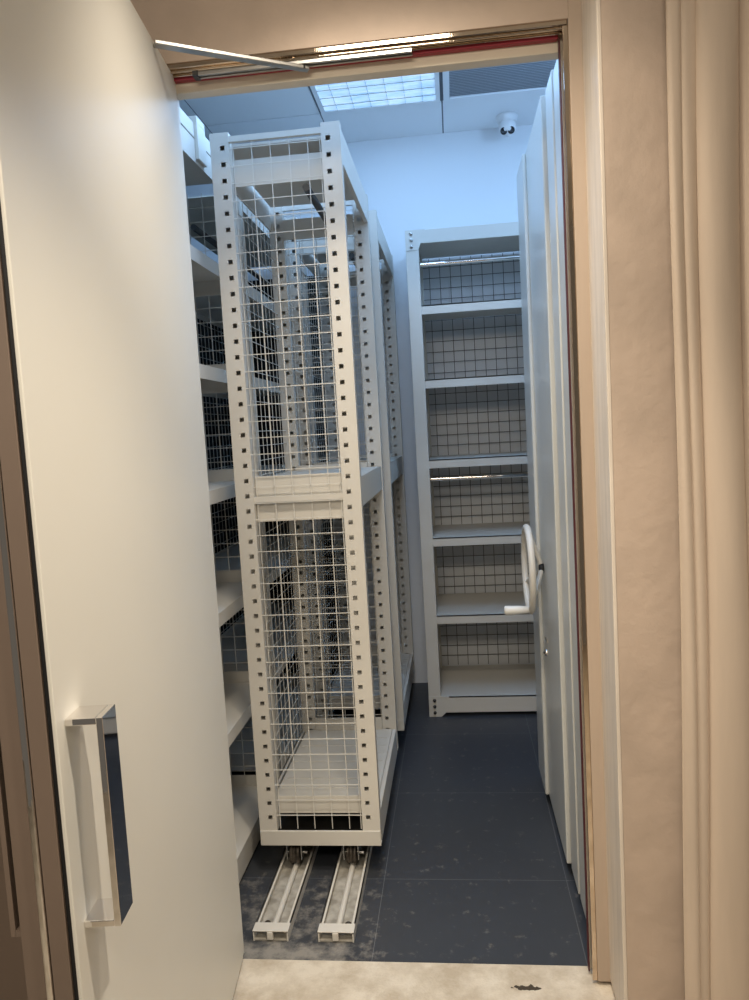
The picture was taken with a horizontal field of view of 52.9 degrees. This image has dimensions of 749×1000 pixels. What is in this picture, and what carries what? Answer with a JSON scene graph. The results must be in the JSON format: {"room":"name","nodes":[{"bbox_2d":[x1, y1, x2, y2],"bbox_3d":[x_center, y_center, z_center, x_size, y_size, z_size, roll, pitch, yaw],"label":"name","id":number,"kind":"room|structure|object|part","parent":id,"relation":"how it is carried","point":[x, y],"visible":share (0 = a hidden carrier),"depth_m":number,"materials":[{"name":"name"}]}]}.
{"room":"hallway","nodes":[
{"label":"hallway","id":0,"kind":"room"},
{"bbox_2d":[0,836,27,999],"bbox_3d":[-1.849,0.053,1.936,2.300,2.750,0.535,-3,5,6],"label":"wall","id":1,"kind":"structure","parent":0,"point":[12,972],"depth_m":1.65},
{"bbox_2d":[130,0,567,64],"bbox_3d":[-0.081,-0.050,1.976,1.212,2.750,0.065,-3,5,6],"label":"wall","id":2,"kind":"structure","parent":0,"point":[246,27],"depth_m":1.84,"materials":[{"name":"beige paint"}]},
{"bbox_2d":[174,35,557,83],"bbox_3d":[-0.048,-1.103,1.889,0.994,0.012,0.018,-3,5,6],"label":"trim","id":3,"kind":"structure","parent":2,"relation":"attached to","point":[548,39],"depth_m":1.86,"materials":[{"name":"red"}]},
{"bbox_2d":[167,19,597,979],"bbox_3d":[0.026,0.091,1.972,1.012,2.433,0.044,-3,5,6],"label":"door frame","id":4,"kind":"structure","parent":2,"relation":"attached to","point":[558,27],"depth_m":1.85,"materials":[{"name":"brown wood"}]},
{"bbox_2d":[558,38,589,970],"bbox_3d":[0.515,0.079,1.940,0.004,2.409,0.017,-3,5,6],"label":"trim","id":5,"kind":"structure","parent":2,"relation":"attached to","point":[559,54],"depth_m":1.93,"materials":[{"name":"red"}]},
{"bbox_2d":[567,0,610,981],"bbox_3d":[0.539,-0.085,1.907,0.037,2.738,0.065,-3,5,6],"label":"door frame","id":6,"kind":"structure","parent":2,"relation":"attached to","point":[574,22],"depth_m":1.88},
{"bbox_2d":[186,124,534,682],"bbox_3d":[0.307,-0.472,4.359,3.700,3.113,0.114,-3,5,6],"label":"wall","id":7,"kind":"structure","parent":0,"point":[462,178],"depth_m":4.29,"materials":[{"name":"white paint"}]},
{"bbox_2d":[179,72,544,144],"bbox_3d":[0.096,-1.958,3.067,3.700,0.100,2.429,-3,5,6],"label":"ceiling","id":8,"kind":"structure","parent":0,"point":[291,108],"depth_m":3.86,"materials":[{"name":"white paint"}]},
{"bbox_2d":[310,72,439,113],"bbox_3d":[-0.002,-1.939,3.483,0.598,0.009,0.588,-3,5,6],"label":"recessed light","id":9,"kind":"object","parent":8,"relation":"in","point":[420,88],"visible":0.58,"depth_m":3.62,"materials":[{"name":"white plastic"}]},
{"bbox_2d":[442,60,555,101],"bbox_3d":[0.609,-1.967,3.414,0.600,0.012,0.590,-3,5,6],"label":"ceiling vent","id":10,"kind":"object","parent":8,"relation":"in","point":[532,77],"visible":0.26,"depth_m":3.56,"materials":[{"name":"grey metal"}]},
{"bbox_3d":[0.609,-1.966,3.415,0.600,0.010,0.590,-3,5,6],"label":"frame","id":11,"kind":"part","parent":10,"relation":"part of","materials":[{"name":"white metal"}]},
{"bbox_2d":[496,111,517,136],"bbox_3d":[0.701,-1.973,3.977,0.112,0.105,0.112,-3,5,6],"label":"security camera","id":12,"kind":"object","parent":8,"relation":"attached to","point":[506,121],"visible":1,"depth_m":3.94,"materials":[{"name":"white plastic"}]},
{"bbox_2d":[230,683,615,999],"bbox_3d":[-0.042,1.378,1.780,5.800,0.061,5.649,-3,5,6],"label":"floor","id":13,"kind":"structure","parent":0,"point":[470,865],"depth_m":2.44,"materials":[{"name":"tile"}]},
{"bbox_2d":[179,107,260,882],"bbox_3d":[-0.703,0.038,2.573,0.418,2.535,0.820,-3,5,6],"label":"shelving unit","id":14,"kind":"object","parent":13,"relation":"on","point":[196,147],"visible":0.06,"depth_m":2.76,"materials":[{"name":"paint"}]},
{"bbox_3d":[-0.770,-1.112,2.468,0.398,0.074,0.746,-3,5,6],"label":"shelf","id":15,"kind":"part","parent":14,"relation":"part of","materials":[{"name":"metal"}]},
{"bbox_3d":[-0.752,-0.781,2.499,0.396,0.057,0.746,-3,5,6],"label":"shelf","id":16,"kind":"part","parent":14,"relation":"part of","materials":[{"name":"metal"}]},
{"bbox_3d":[-0.731,-0.417,2.532,0.396,0.057,0.746,-3,5,6],"label":"shelf","id":17,"kind":"part","parent":14,"relation":"part of","materials":[{"name":"metal"}]},
{"bbox_3d":[-0.709,-0.017,2.568,0.396,0.057,0.746,-3,5,6],"label":"shelf","id":18,"kind":"part","parent":14,"relation":"part of","materials":[{"name":"metal"}]},
{"bbox_3d":[-0.686,0.381,2.605,0.396,0.057,0.746,-3,5,6],"label":"shelf","id":19,"kind":"part","parent":14,"relation":"part of","materials":[{"name":"metal"}]},
{"bbox_3d":[-0.663,0.783,2.642,0.396,0.057,0.746,-3,5,6],"label":"shelf","id":20,"kind":"part","parent":14,"relation":"part of","materials":[{"name":"metal"}]},
{"bbox_3d":[-0.637,1.239,2.683,0.396,0.113,0.746,-3,5,6],"label":"shelf","id":21,"kind":"part","parent":14,"relation":"part of","materials":[{"name":"metal"}]},
{"bbox_2d":[186,195,331,779],"bbox_3d":[-0.587,-0.063,3.718,0.406,2.515,1.350,-3,5,6],"label":"bay","id":22,"kind":"object","parent":13,"relation":"on","point":[195,215],"visible":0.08,"depth_m":3.52,"materials":[{"name":"paint"}]},
{"bbox_3d":[-0.651,-1.144,3.620,0.025,0.024,1.276,-3,5,6],"label":"hanging rail","id":23,"kind":"part","parent":22,"relation":"part of","materials":[{"name":"grey metal"}]},
{"bbox_3d":[-0.649,-1.224,3.612,0.398,0.074,1.276,-3,5,6],"label":"shelf","id":24,"kind":"part","parent":22,"relation":"part of","materials":[{"name":"metal"}]},
{"bbox_3d":[-0.631,-0.892,3.642,0.396,0.057,1.276,-3,5,6],"label":"shelf","id":25,"kind":"part","parent":22,"relation":"part of","materials":[{"name":"metal"}]},
{"bbox_3d":[-0.588,-0.129,3.712,0.396,0.057,1.276,-3,5,6],"label":"shelf","id":26,"kind":"part","parent":22,"relation":"part of","materials":[{"name":"metal"}]},
{"bbox_3d":[-0.610,-0.528,3.675,0.396,0.057,1.276,-3,5,6],"label":"shelf","id":27,"kind":"part","parent":22,"relation":"part of","materials":[{"name":"metal"}]},
{"bbox_3d":[-0.565,0.269,3.748,0.396,0.057,1.276,-3,5,6],"label":"shelf","id":28,"kind":"part","parent":22,"relation":"part of","materials":[{"name":"metal"}]},
{"bbox_3d":[-0.542,0.672,3.785,0.396,0.057,1.276,-3,5,6],"label":"shelf","id":29,"kind":"part","parent":22,"relation":"part of","materials":[{"name":"metal"}]},
{"bbox_3d":[-0.517,1.127,3.827,0.396,0.113,1.276,-3,5,6],"label":"shelf","id":30,"kind":"part","parent":22,"relation":"part of","materials":[{"name":"metal"}]},
{"bbox_2d":[252,846,318,940],"bbox_3d":[-0.194,1.195,3.364,0.109,0.033,2.252,-3,5,6],"label":"rail","id":31,"kind":"object","parent":13,"relation":"on","point":[277,916],"visible":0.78,"depth_m":2.43,"materials":[{"name":"metal"}]},
{"bbox_3d":[-0.310,1.287,2.269,0.109,0.003,0.040,-3,5,6],"label":"plate","id":32,"kind":"part","parent":31,"relation":"part of","materials":[{"name":"paint"}]},
{"bbox_2d":[209,121,397,863],"bbox_3d":[-0.205,0.014,2.842,0.414,2.438,0.786,-3,5,6],"label":"rack","id":33,"kind":"object","parent":31,"relation":"on","point":[334,787],"visible":1,"depth_m":2.53,"materials":[{"name":"metal"}]},
{"bbox_3d":[-0.312,-1.140,2.356,0.294,0.018,0.014,-3,5,6],"label":"rail","id":34,"kind":"part","parent":33,"relation":"part of","materials":[{"name":"metal"}]},
{"bbox_3d":[-0.304,-1.050,2.395,0.292,0.082,0.004,-3,5,6],"label":"cross panel","id":35,"kind":"part","parent":33,"relation":"part of","materials":[{"name":"paint"}]},
{"bbox_2d":[232,136,353,207],"bbox_3d":[-0.273,-1.170,2.719,0.372,0.008,0.659,-3,5,6],"label":"shelf","id":36,"kind":"object","parent":33,"relation":"attached to","point":[280,189],"depth_m":2.77,"materials":[{"name":"metal"}]},
{"bbox_3d":[-0.245,-0.009,2.486,0.292,0.150,0.016,-3,5,6],"label":"cross panel","id":37,"kind":"part","parent":33,"relation":"part of","materials":[{"name":"paint"}]},
{"bbox_3d":[-0.182,-1.029,2.738,0.024,0.024,0.680,-3,5,6],"label":"hanging rail","id":38,"kind":"part","parent":33,"relation":"part of","materials":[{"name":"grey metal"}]},
{"bbox_3d":[-0.233,-1.214,3.110,0.294,0.018,0.014,-3,5,6],"label":"rail","id":39,"kind":"part","parent":33,"relation":"part of","materials":[{"name":"metal"}]},
{"bbox_3d":[-0.230,-1.117,3.088,0.292,0.082,0.004,-3,5,6],"label":"cross panel","id":40,"kind":"part","parent":33,"relation":"part of","materials":[{"name":"paint"}]},
{"bbox_3d":[-0.182,1.145,2.569,0.414,0.052,0.033,-3,5,6],"label":"plate","id":41,"kind":"part","parent":33,"relation":"part of","materials":[{"name":"paint"}]},
{"bbox_2d":[274,466,381,504],"bbox_3d":[-0.202,-0.051,2.835,0.392,0.096,0.707,-3,5,6],"label":"shelf","id":42,"kind":"object","parent":33,"relation":"attached to","point":[371,476],"depth_m":2.48,"materials":[{"name":"metal"}]},
{"bbox_3d":[-0.171,-0.077,3.187,0.292,0.150,0.016,-3,5,6],"label":"cross panel","id":43,"kind":"part","parent":33,"relation":"part of","materials":[{"name":"paint"}]},
{"bbox_2d":[277,717,391,812],"bbox_3d":[-0.148,1.011,2.933,0.375,0.062,0.704,-3,5,6],"label":"shelf","id":44,"kind":"object","parent":33,"relation":"attached to","point":[384,736],"depth_m":2.91,"materials":[{"name":"metal"}]},
{"bbox_2d":[284,210,413,730],"bbox_3d":[-0.083,-0.086,3.860,0.414,2.438,0.906,-3,5,6],"label":"rack","id":45,"kind":"object","parent":31,"relation":"on","point":[393,463],"visible":0.48,"depth_m":3.69,"materials":[{"name":"metal"}]},
{"bbox_3d":[-0.188,-1.144,3.353,0.292,0.082,0.004,-3,5,6],"label":"cross panel","id":46,"kind":"part","parent":45,"relation":"part of","materials":[{"name":"paint"}]},
{"bbox_3d":[-0.130,-0.103,3.445,0.292,0.150,0.016,-3,5,6],"label":"cross panel","id":47,"kind":"part","parent":45,"relation":"part of","materials":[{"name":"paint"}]},
{"bbox_2d":[313,220,382,262],"bbox_3d":[-0.151,-1.270,3.737,0.372,0.008,0.779,-3,5,6],"label":"shelf","id":48,"kind":"object","parent":45,"relation":"attached to","point":[321,257],"depth_m":3.96,"materials":[{"name":"metal"}]},
{"bbox_3d":[-0.061,-1.129,3.756,0.024,0.024,0.800,-3,5,6],"label":"hanging rail","id":49,"kind":"part","parent":45,"relation":"part of","materials":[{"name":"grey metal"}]},
{"bbox_2d":[328,456,402,482],"bbox_3d":[-0.080,-0.150,3.853,0.392,0.096,0.827,-3,5,6],"label":"shelf","id":50,"kind":"object","parent":45,"relation":"attached to","point":[396,462],"depth_m":3.87,"materials":[{"name":"metal"}]},
{"bbox_3d":[-0.103,-1.223,4.165,0.292,0.082,0.004,-3,5,6],"label":"cross panel","id":51,"kind":"part","parent":45,"relation":"part of","materials":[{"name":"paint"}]},
{"bbox_2d":[328,645,409,708],"bbox_3d":[-0.026,0.911,3.951,0.375,0.062,0.824,-3,5,6],"label":"shelf","id":52,"kind":"object","parent":45,"relation":"attached to","point":[405,658],"depth_m":3.94,"materials":[{"name":"metal"}]},
{"bbox_3d":[-0.067,1.051,3.528,0.414,0.052,0.033,-3,5,6],"label":"plate","id":53,"kind":"part","parent":45,"relation":"part of","materials":[{"name":"paint"}]},
{"bbox_2d":[317,846,372,941],"bbox_3d":[0.003,1.186,3.342,0.109,0.033,2.252,-3,5,6],"label":"rail","id":54,"kind":"object","parent":13,"relation":"on","point":[340,917],"visible":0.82,"depth_m":2.41,"materials":[{"name":"metal"}]},
{"bbox_3d":[-0.113,1.277,2.248,0.109,0.003,0.040,-3,5,6],"label":"plate","id":55,"kind":"part","parent":54,"relation":"part of","materials":[{"name":"paint"}]},
{"bbox_2d":[405,222,536,716],"bbox_3d":[0.701,-0.143,4.030,0.917,2.473,0.534,-3,5,6],"label":"shelving unit","id":56,"kind":"object","parent":13,"relation":"on","point":[467,688],"visible":0.49,"depth_m":3.90,"materials":[{"name":"paint"}]},
{"bbox_3d":[0.200,-1.280,3.712,0.098,0.098,0.003,-3,5,6],"label":"corner plate","id":57,"kind":"part","parent":56,"relation":"part of","materials":[{"name":"paint"}]},
{"bbox_3d":[0.337,1.076,3.927,0.105,0.108,0.003,-3,5,6],"label":"corner plate","id":58,"kind":"part","parent":56,"relation":"part of","materials":[{"name":"paint"}]},
{"bbox_3d":[0.635,-1.348,3.943,0.897,0.006,0.467,-3,5,6],"label":"shelf","id":59,"kind":"part","parent":56,"relation":"part of","materials":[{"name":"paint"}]},
{"bbox_3d":[0.623,-1.210,3.777,0.909,0.022,0.022,-3,5,6],"label":"hanging rail","id":60,"kind":"part","parent":56,"relation":"part of","materials":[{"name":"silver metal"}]},
{"bbox_3d":[0.653,-0.988,3.953,0.898,0.044,0.509,-3,5,6],"label":"shelf","id":61,"kind":"part","parent":56,"relation":"part of","materials":[{"name":"metal"}]},
{"bbox_3d":[0.673,-0.624,3.986,0.898,0.044,0.509,-3,5,6],"label":"shelf","id":62,"kind":"part","parent":56,"relation":"part of","materials":[{"name":"metal"}]},
{"bbox_3d":[0.696,-0.224,4.023,0.898,0.044,0.509,-3,5,6],"label":"shelf","id":63,"kind":"part","parent":56,"relation":"part of","materials":[{"name":"metal"}]},
{"bbox_3d":[0.684,-0.126,3.876,0.909,0.022,0.022,-3,5,6],"label":"hanging rail","id":64,"kind":"part","parent":56,"relation":"part of","materials":[{"name":"silver metal"}]},
{"bbox_3d":[0.719,0.174,4.059,0.898,0.044,0.509,-3,5,6],"label":"shelf","id":65,"kind":"part","parent":56,"relation":"part of","materials":[{"name":"metal"}]},
{"bbox_3d":[0.741,0.576,4.096,0.898,0.044,0.509,-3,5,6],"label":"shelf","id":66,"kind":"part","parent":56,"relation":"part of","materials":[{"name":"metal"}]},
{"bbox_3d":[0.767,1.024,4.137,0.898,0.085,0.509,-3,5,6],"label":"shelf","id":67,"kind":"part","parent":56,"relation":"part of","materials":[{"name":"metal"}]},
{"bbox_2d":[504,95,571,864],"bbox_3d":[1.097,-0.045,2.671,1.301,2.469,0.705,-3,5,6],"label":"rack","id":68,"kind":"object","parent":13,"relation":"on","point":[540,541],"visible":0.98,"depth_m":2.63,"materials":[{"name":"metal"}]},
{"bbox_3d":[0.612,-0.042,2.720,0.018,2.430,0.700,-3,5,6],"label":"panel","id":69,"kind":"part","parent":68,"relation":"part of","materials":[{"name":"paint"}]},
{"bbox_2d":[545,69,579,893],"bbox_3d":[1.132,-0.006,2.219,1.136,2.469,0.140,-3,5,6],"label":"rack","id":70,"kind":"object","parent":13,"relation":"on","point":[549,93],"visible":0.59,"depth_m":2.25,"materials":[{"name":"metal"}]},
{"bbox_2d":[553,59,585,916],"bbox_3d":[1.118,0.016,2.071,1.134,2.454,0.120,-3,5,6],"label":"rack","id":71,"kind":"object","parent":13,"relation":"on","point":[555,71],"visible":0.22,"depth_m":2.13,"materials":[{"name":"metal"}]},
{"bbox_2d":[600,0,684,999],"bbox_3d":[1.667,-0.123,1.694,2.248,2.750,0.243,-3,5,6],"label":"wall","id":72,"kind":"structure","parent":0,"point":[633,32],"depth_m":1.69,"materials":[{"name":"beige paint"}]},
{"bbox_2d":[581,0,627,999],"bbox_3d":[0.543,-0.078,1.785,0.009,2.730,0.179,-3,5,6],"label":"trim","id":73,"kind":"structure","parent":72,"relation":"attached to","point":[590,9],"depth_m":1.77,"materials":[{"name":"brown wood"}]},
{"bbox_3d":[-0.330,-1.306,0.302,5.800,0.080,3.180,-3,5,6],"label":"ceiling","id":74,"kind":"structure","parent":0,"visible":0},
{"bbox_2d":[665,0,748,999],"bbox_3d":[1.038,-0.078,1.575,0.779,2.728,0.058,-3,5,6],"label":"curtain","id":75,"kind":"object","parent":74,"relation":"hanging from","point":[707,41],"visible":1,"depth_m":1.60,"materials":[{"name":"fabric"}]},
{"bbox_3d":[-0.092,-0.235,2.010,5.800,3.113,0.035,-3,5,6],"label":"wall","id":76,"kind":"structure","parent":0,"visible":0},
{"bbox_2d":[0,0,242,999],"bbox_3d":[-0.460,0.164,1.547,0.148,2.421,1.036,-3,5,1],"label":"door","id":77,"kind":"structure","parent":76,"relation":"in","point":[117,835],"depth_m":1.26,"materials":[{"name":"beige wood"}]},
{"bbox_3d":[-0.521,0.438,1.081,0.014,0.368,0.048,-3,5,0],"label":"handle","id":78,"kind":"part","parent":77,"relation":"part of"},
{"bbox_3d":[-0.493,0.212,1.043,0.010,2.421,0.022,-3,5,0],"label":"edge trim","id":79,"kind":"part","parent":77,"relation":"part of","materials":[{"name":"brown wood"}]},
{"bbox_3d":[-0.405,0.464,1.112,0.054,0.314,0.055,-3,5,0],"label":"handle","id":80,"kind":"part","parent":77,"relation":"part of","materials":[{"name":"silver metal"}]},
{"bbox_2d":[154,39,411,80],"bbox_3d":[-0.211,-1.074,1.801,0.594,0.021,0.197,-3,5,6],"label":"door closer","id":81,"kind":"object","parent":77,"relation":"attached to","point":[262,65],"depth_m":1.86,"materials":[{"name":"silver metal"}]},
{"bbox_3d":[-0.338,-1.068,1.816,0.374,0.020,0.024,-5,6,-22],"label":"arm","id":82,"kind":"part","parent":81,"relation":"part of","materials":[{"name":"silver metal"}]},
{"bbox_3d":[-0.176,-1.089,1.880,0.540,0.010,0.024,-3,5,6],"label":"slide rail","id":83,"kind":"part","parent":81,"relation":"part of","materials":[{"name":"silver metal"}]},
{"bbox_2d":[177,99,243,953],"bbox_3d":[-0.465,0.138,2.088,0.028,2.398,0.030,-3,5,6],"label":"door frame","id":84,"kind":"structure","parent":76,"relation":"attached to","point":[177,99],"depth_m":2.08,"materials":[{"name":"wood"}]}
]}

